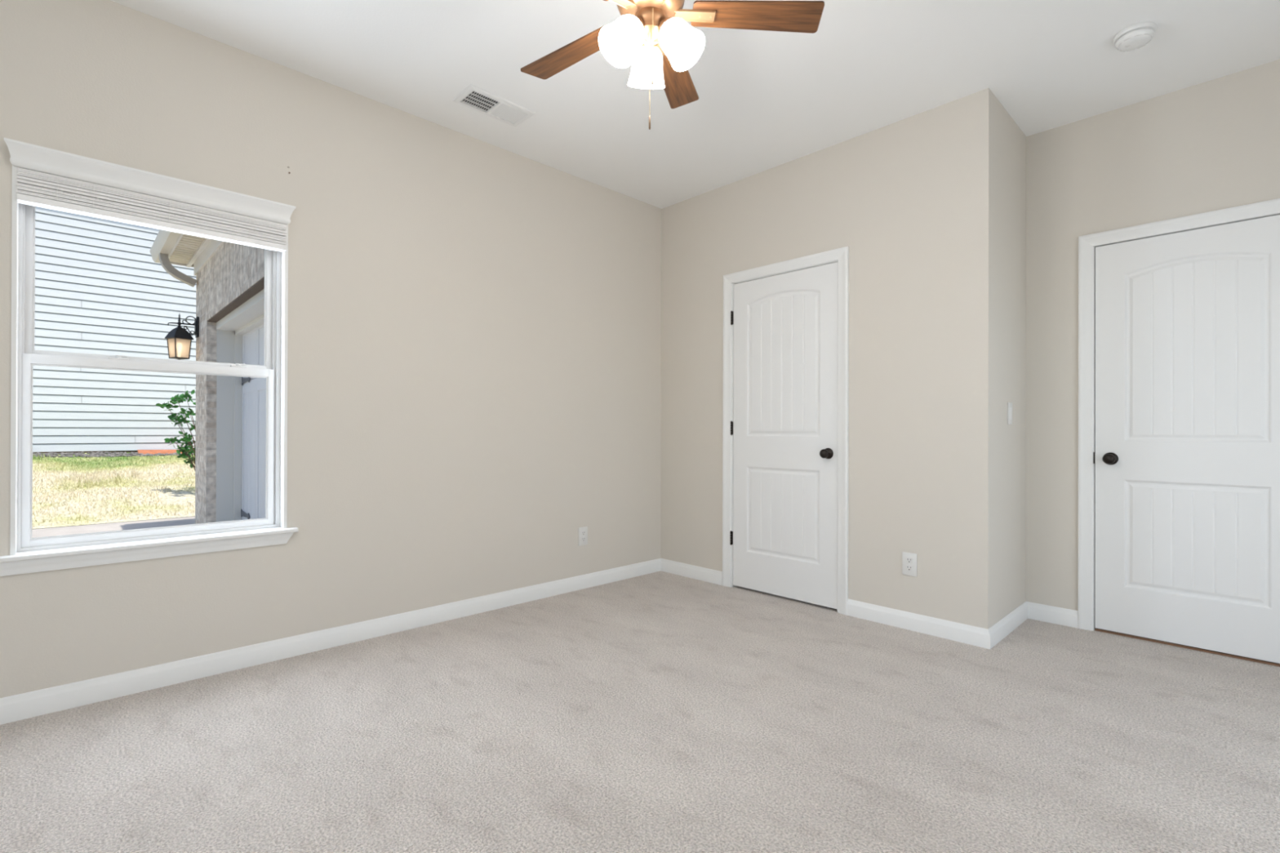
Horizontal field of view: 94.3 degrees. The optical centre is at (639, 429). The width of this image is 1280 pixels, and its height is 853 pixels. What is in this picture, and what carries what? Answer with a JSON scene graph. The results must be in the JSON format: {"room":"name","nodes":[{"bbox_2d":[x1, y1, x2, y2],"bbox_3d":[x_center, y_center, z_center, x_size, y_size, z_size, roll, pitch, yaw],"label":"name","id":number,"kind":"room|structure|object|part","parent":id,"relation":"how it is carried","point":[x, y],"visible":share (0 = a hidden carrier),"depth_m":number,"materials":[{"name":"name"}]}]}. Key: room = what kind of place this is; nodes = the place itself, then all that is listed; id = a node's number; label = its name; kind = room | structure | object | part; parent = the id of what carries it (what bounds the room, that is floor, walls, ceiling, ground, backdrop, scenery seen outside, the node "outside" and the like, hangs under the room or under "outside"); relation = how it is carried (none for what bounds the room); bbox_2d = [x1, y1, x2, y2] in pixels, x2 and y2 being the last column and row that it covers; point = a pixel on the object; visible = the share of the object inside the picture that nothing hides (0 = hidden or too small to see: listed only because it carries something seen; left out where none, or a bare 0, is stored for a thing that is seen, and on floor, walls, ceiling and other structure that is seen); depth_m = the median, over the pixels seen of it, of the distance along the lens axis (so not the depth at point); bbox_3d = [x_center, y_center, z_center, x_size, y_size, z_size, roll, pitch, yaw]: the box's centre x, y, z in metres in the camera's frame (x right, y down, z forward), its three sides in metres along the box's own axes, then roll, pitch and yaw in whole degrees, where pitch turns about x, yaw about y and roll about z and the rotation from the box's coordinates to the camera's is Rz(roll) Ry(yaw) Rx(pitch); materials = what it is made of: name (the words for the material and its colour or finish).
{"room":"empty bedroom","nodes":[
{"label":"empty bedroom","id":0,"kind":"room"},
{"bbox_2d":[0,0,662,697],"bbox_3d":[-1.544,-0.313,2.960,6.210,2.740,0.160,0,0,-44],"label":"wall","id":1,"kind":"structure","parent":0,"point":[474,334],"depth_m":3.01,"materials":[{"name":"beige paint"}]},
{"bbox_2d":[0,137,298,576],"bbox_3d":[-1.993,-0.254,2.489,0.960,1.559,0.194,0,0,-44],"label":"window","id":2,"kind":"structure","parent":1,"relation":"in","point":[28,554],"depth_m":2.38,"materials":[{"name":"white paint"}]},
{"bbox_3d":[-2.021,0.080,2.506,0.820,0.726,0.028,0,0,-44],"label":"sash","id":3,"kind":"part","parent":2,"relation":"part of","materials":[{"name":"white plastic"}]},
{"bbox_3d":[-2.041,-0.582,2.531,0.815,0.662,0.030,0,0,-44],"label":"sash","id":4,"kind":"part","parent":2,"relation":"part of","materials":[{"name":"white plastic"}]},
{"bbox_3d":[-1.939,-0.992,2.438,0.922,0.082,0.046,0,0,-44],"label":"head casing","id":5,"kind":"part","parent":2,"relation":"part of","materials":[{"name":"white paint"}]},
{"bbox_2d":[16,167,287,252],"bbox_3d":[-1.957,-0.890,2.458,0.865,0.122,0.061,0,0,-44],"label":"window blind","id":6,"kind":"object","parent":2,"relation":"attached to","point":[36,188],"visible":1,"depth_m":2.39,"materials":[{"name":"white plastic"}]},
{"bbox_3d":[-1.958,-0.841,2.458,0.862,0.024,0.049,0,0,-44],"label":"rail","id":7,"kind":"part","parent":6,"relation":"part of","materials":[{"name":"white plastic"}]},
{"bbox_2d":[0,558,661,724],"bbox_3d":[-1.779,1.010,2.613,5.400,0.091,0.014,0,0,-44],"label":"baseboard","id":8,"kind":"structure","parent":1,"relation":"attached to","point":[22,706],"depth_m":2.70,"materials":[{"name":"white paint"}]},
{"bbox_2d":[578,526,587,546],"bbox_3d":[-0.380,0.713,3.969,0.076,0.122,0.009,0,0,-44],"label":"wall outlet","id":9,"kind":"object","parent":1,"relation":"attached to","point":[583,531],"visible":1,"depth_m":3.97,"materials":[{"name":"white plastic"}]},
{"bbox_2d":[0,570,1279,852],"bbox_3d":[0.107,1.089,1.727,7.120,0.060,4.230,0,0,-44],"label":"floor","id":10,"kind":"structure","parent":0,"point":[658,712],"depth_m":2.00,"materials":[{"name":"beige carpet"}]},
{"bbox_2d":[1094,627,1279,666],"bbox_3d":[2.693,1.064,2.889,0.024,0.010,0.762,0,0,-44],"label":"threshold strip","id":11,"kind":"object","parent":10,"relation":"on","point":[1095,628],"visible":1,"depth_m":2.89,"materials":[{"name":"brown wood"}]},
{"bbox_2d":[110,0,1279,208],"bbox_3d":[0.115,-1.756,1.733,7.120,0.150,4.230,0,0,-44],"label":"ceiling","id":12,"kind":"structure","parent":0,"point":[767,100],"depth_m":2.72,"materials":[{"name":"white paint"}]},
{"bbox_2d":[451,84,536,127],"bbox_3d":[-0.756,-1.675,3.087,0.380,0.009,0.200,0,0,-44],"label":"ceiling vent","id":13,"kind":"object","parent":12,"relation":"in","point":[475,98],"visible":1,"depth_m":3.07,"materials":[{"name":"white plastic"}]},
{"bbox_2d":[520,0,824,129],"bbox_3d":[0.006,-1.315,1.892,1.062,0.732,1.084,0,0,-44],"label":"ceiling fan","id":14,"kind":"object","parent":12,"relation":"hanging from","point":[655,37],"visible":1,"depth_m":1.91,"materials":[{"name":"brown wood"}]},
{"bbox_3d":[-0.243,-1.341,2.117,0.425,0.006,0.120,0,8,37],"label":"blade","id":15,"kind":"part","parent":14,"relation":"part of","materials":[{"name":"brown wood"}]},
{"bbox_3d":[-0.058,-1.214,1.847,0.146,0.147,0.127,0,0,-44],"label":"lamp shade","id":16,"kind":"part","parent":14,"relation":"part of","materials":[{"name":"white glass"}]},
{"bbox_3d":[-0.041,-1.233,1.855,0.075,0.085,0.055,0,0,-44],"label":"bulb","id":17,"kind":"part","parent":14,"relation":"part of","materials":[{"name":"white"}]},
{"bbox_3d":[0.024,-1.213,2.018,0.138,0.147,0.142,0,0,-44],"label":"lamp shade","id":18,"kind":"part","parent":14,"relation":"part of","materials":[{"name":"white glass"}]},
{"bbox_3d":[0.031,-1.128,1.876,0.002,0.272,0.003,0,0,-44],"label":"pull chain","id":19,"kind":"part","parent":14,"relation":"part of","materials":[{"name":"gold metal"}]},
{"bbox_3d":[0.040,-1.215,1.853,0.002,0.205,0.003,0,0,-44],"label":"pull chain","id":20,"kind":"part","parent":14,"relation":"part of","materials":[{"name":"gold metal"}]},
{"bbox_3d":[0.129,-1.340,2.240,0.120,0.006,0.425,-9,-3,16],"label":"blade","id":21,"kind":"part","parent":14,"relation":"part of","materials":[{"name":"brown wood"}]},
{"bbox_3d":[0.117,-1.233,1.870,0.056,0.085,0.073,0,0,-44],"label":"bulb","id":22,"kind":"part","parent":14,"relation":"part of","materials":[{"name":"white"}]},
{"bbox_3d":[0.135,-1.213,1.864,0.129,0.147,0.145,0,0,-44],"label":"lamp shade","id":23,"kind":"part","parent":14,"relation":"part of","materials":[{"name":"white glass"}]},
{"bbox_3d":[0.380,-1.340,1.920,0.425,0.006,0.120,0,-9,-2],"label":"blade","id":24,"kind":"part","parent":14,"relation":"part of","materials":[{"name":"brown wood"}]},
{"bbox_2d":[1113,22,1156,52],"bbox_3d":[2.086,-1.648,2.502,0.140,0.051,0.140,0,0,-44],"label":"smoke detector","id":25,"kind":"object","parent":12,"relation":"attached to","point":[1135,36],"visible":1,"depth_m":2.47,"materials":[{"name":"white plastic"}]},
{"bbox_2d":[660,88,995,629],"bbox_3d":[0.972,-0.304,3.738,0.110,2.740,2.220,0,0,-44],"label":"wall","id":26,"kind":"structure","parent":0,"point":[911,199],"depth_m":3.25,"materials":[{"name":"beige paint"}]},
{"bbox_2d":[661,558,722,585],"bbox_3d":[0.360,1.020,4.275,0.014,0.091,0.597,0,0,-44],"label":"baseboard","id":27,"kind":"structure","parent":26,"relation":"attached to","point":[700,573],"depth_m":4.25,"materials":[{"name":"white paint"}]},
{"bbox_2d":[729,260,838,608],"bbox_3d":[0.906,0.034,3.758,0.175,2.064,0.794,0,0,-44],"label":"door","id":28,"kind":"structure","parent":26,"relation":"in","point":[784,532],"depth_m":3.72,"materials":[{"name":"white paint"}]},
{"bbox_3d":[1.088,0.141,3.485,0.057,0.054,0.054,0,0,-44],"label":"knob","id":29,"kind":"part","parent":28,"relation":"part of","materials":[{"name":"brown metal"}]},
{"bbox_2d":[722,246,848,615],"bbox_3d":[0.883,0.006,3.736,0.018,2.120,0.900,0,0,-44],"label":"door frame","id":30,"kind":"structure","parent":26,"relation":"attached to","point":[842,255],"depth_m":3.47,"materials":[{"name":"white paint"}]},
{"bbox_2d":[902,551,916,577],"bbox_3d":[1.438,0.718,3.165,0.009,0.122,0.076,0,0,-44],"label":"wall outlet","id":31,"kind":"object","parent":26,"relation":"attached to","point":[908,559],"visible":1,"depth_m":3.16,"materials":[{"name":"white plastic"}]},
{"bbox_2d":[906,564,912,571],"bbox_3d":[1.437,0.739,3.164,0.004,0.029,0.033,0,0,-44],"label":"socket","id":32,"kind":"object","parent":31,"relation":"attached to","point":[908,567],"depth_m":3.16,"materials":[{"name":"grey plastic"}]},
{"bbox_2d":[906,557,912,563],"bbox_3d":[1.437,0.698,3.164,0.004,0.029,0.033,0,0,-44],"label":"socket","id":33,"kind":"object","parent":31,"relation":"attached to","point":[908,560],"depth_m":3.16,"materials":[{"name":"grey plastic"}]},
{"bbox_2d":[847,599,990,648],"bbox_3d":[1.447,1.021,3.150,0.014,0.091,0.742,0,0,-44],"label":"baseboard","id":34,"kind":"structure","parent":26,"relation":"attached to","point":[954,631],"depth_m":3.11,"materials":[{"name":"white paint"}]},
{"bbox_2d":[995,97,1026,623],"bbox_3d":[1.953,-0.302,3.219,0.580,2.740,0.110,0,0,-44],"label":"wall","id":35,"kind":"structure","parent":0,"point":[1011,140],"depth_m":3.16,"materials":[{"name":"beige paint"}]},
{"bbox_2d":[988,601,1027,648],"bbox_3d":[1.948,1.022,3.128,0.704,0.091,0.014,0,0,-44],"label":"baseboard","id":36,"kind":"structure","parent":35,"relation":"attached to","point":[1002,628],"depth_m":3.09,"materials":[{"name":"white paint"}]},
{"bbox_2d":[1007,402,1012,424],"bbox_3d":[1.963,-0.085,3.146,0.072,0.116,0.008,0,0,-44],"label":"light switch","id":37,"kind":"object","parent":35,"relation":"attached to","point":[1009,404],"visible":1,"depth_m":3.13,"materials":[{"name":"white plastic"}]},
{"bbox_2d":[1025,59,1279,610],"bbox_3d":[2.069,-0.301,3.595,0.110,2.740,3.950,0,0,-44],"label":"wall","id":38,"kind":"structure","parent":0,"point":[1211,145],"depth_m":3.18,"materials":[{"name":"beige paint"}]},
{"bbox_2d":[1026,601,1078,628],"bbox_3d":[2.277,1.023,3.284,0.014,0.091,0.246,0,0,-44],"label":"baseboard","id":39,"kind":"structure","parent":38,"relation":"attached to","point":[1046,613],"depth_m":3.27,"materials":[{"name":"white paint"}]},
{"bbox_2d":[1078,198,1279,631],"bbox_3d":[2.676,0.015,2.873,0.018,2.108,0.901,0,0,-44],"label":"door frame","id":40,"kind":"structure","parent":38,"relation":"attached to","point":[1086,243],"depth_m":3.16,"materials":[{"name":"white paint"}]},
{"bbox_2d":[1093,213,1279,663],"bbox_3d":[2.700,0.041,2.894,0.175,2.056,0.794,0,0,-44],"label":"door","id":41,"kind":"structure","parent":38,"relation":"in","point":[1186,401],"depth_m":2.89,"materials":[{"name":"white paint"}]},
{"bbox_3d":[2.438,0.152,3.081,0.057,0.054,0.054,0,0,-44],"label":"knob","id":42,"kind":"part","parent":41,"relation":"part of","materials":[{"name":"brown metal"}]},
{"label":"outside","id":43,"kind":"structure","parent":0,"visible":0},
{"bbox_2d":[31,516,195,537],"bbox_3d":[-4.697,1.339,5.199,12.000,0.150,7.440,0,0,-44],"label":"driveway","id":44,"kind":"structure","parent":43,"point":[43,532],"depth_m":7.69,"materials":[{"name":"concrete"}]},
{"bbox_2d":[168,233,264,524],"bbox_3d":[-1.318,-1.352,7.261,6.695,5.260,5.830,0,0,-44],"label":"garage wing","id":45,"kind":"object","parent":44,"relation":"on","point":[230,277],"visible":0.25,"depth_m":6.50,"materials":[{"name":"brick"}]},
{"bbox_2d":[150,229,197,287],"bbox_3d":[-3.596,-0.426,5.073,0.485,3.345,5.730,0,0,-44],"label":"rain gutter","id":46,"kind":"object","parent":45,"relation":"attached to","point":[165,241],"visible":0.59,"depth_m":6.65,"materials":[{"name":"beige metal"}]},
{"bbox_2d":[164,313,199,359],"bbox_3d":[-5.209,-1.053,6.768,0.206,0.547,0.284,0,0,28],"label":"wall lantern","id":47,"kind":"object","parent":45,"relation":"attached to","point":[179,340],"visible":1,"depth_m":6.70,"materials":[{"name":"black metal"}]},
{"bbox_3d":[-5.261,-0.918,6.668,0.160,0.217,0.015,0,0,26],"label":"glass pane","id":48,"kind":"part","parent":47,"relation":"part of","materials":[{"name":"beige glass"}]},
{"bbox_3d":[-5.230,-0.905,6.733,0.170,0.252,0.170,0,0,26],"label":"lantern frame","id":49,"kind":"part","parent":47,"relation":"part of","materials":[{"name":"black metal"}]},
{"bbox_3d":[-5.212,-1.191,6.750,0.262,0.226,0.016,0,0,-44],"label":"scroll arm","id":50,"kind":"part","parent":47,"relation":"part of","materials":[{"name":"black metal"}]},
{"bbox_3d":[-5.165,-0.918,6.701,0.015,0.217,0.160,0,0,26],"label":"glass pane","id":51,"kind":"part","parent":47,"relation":"part of","materials":[{"name":"beige glass"}]},
{"bbox_3d":[-5.114,-1.180,6.844,0.032,0.232,0.110,0,0,-44],"label":"plate","id":52,"kind":"part","parent":47,"relation":"part of","materials":[{"name":"black metal"}]},
{"bbox_3d":[-3.582,0.048,5.566,0.234,2.439,2.840,0,0,-44],"label":"door frame","id":53,"kind":"part","parent":45,"relation":"part of","materials":[{"name":"white wood"}]},
{"bbox_2d":[240,323,266,519],"bbox_3d":[-3.484,0.061,5.661,0.053,2.393,2.836,0,0,-44],"label":"garage door","id":54,"kind":"structure","parent":45,"relation":"attached to","point":[254,389],"depth_m":6.25,"materials":[{"name":"white"}]},
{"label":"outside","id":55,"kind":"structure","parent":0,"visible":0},
{"bbox_2d":[31,452,195,528],"bbox_3d":[-10.014,0.823,11.422,17.000,0.869,8.900,0,0,-44],"label":"ground","id":56,"kind":"structure","parent":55,"point":[179,497],"depth_m":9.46,"materials":[{"name":"beige plant"}]},
{"bbox_2d":[32,451,194,457],"bbox_3d":[-12.564,0.554,12.704,5.161,0.155,0.680,0,0,-44],"label":"gravel","id":57,"kind":"object","parent":56,"relation":"on","point":[99,454],"visible":0.59,"depth_m":13.15,"materials":[{"name":"grey gravel"}]},
{"bbox_2d":[32,206,195,453],"bbox_3d":[-14.831,-3.600,16.430,17.800,9.500,8.800,0,0,-44],"label":"house","id":58,"kind":"structure","parent":56,"relation":"on","point":[100,288],"depth_m":13.53,"materials":[{"name":"white plastic"}]},
{"bbox_2d":[137,449,182,453],"bbox_3d":[-10.597,0.532,14.746,2.880,0.142,0.430,0,0,-44],"label":"bank","id":59,"kind":"object","parent":56,"relation":"on","point":[144,451],"visible":0.23,"depth_m":13.99,"materials":[{"name":"orange soil"}]},
{"bbox_2d":[155,387,195,470],"bbox_3d":[-7.409,0.166,9.868,0.981,1.970,0.630,0,0,-44],"label":"shrub","id":60,"kind":"object","parent":56,"relation":"on","point":[186,452],"visible":0.62,"depth_m":9.79,"materials":[{"name":"green plant"}]}
]}

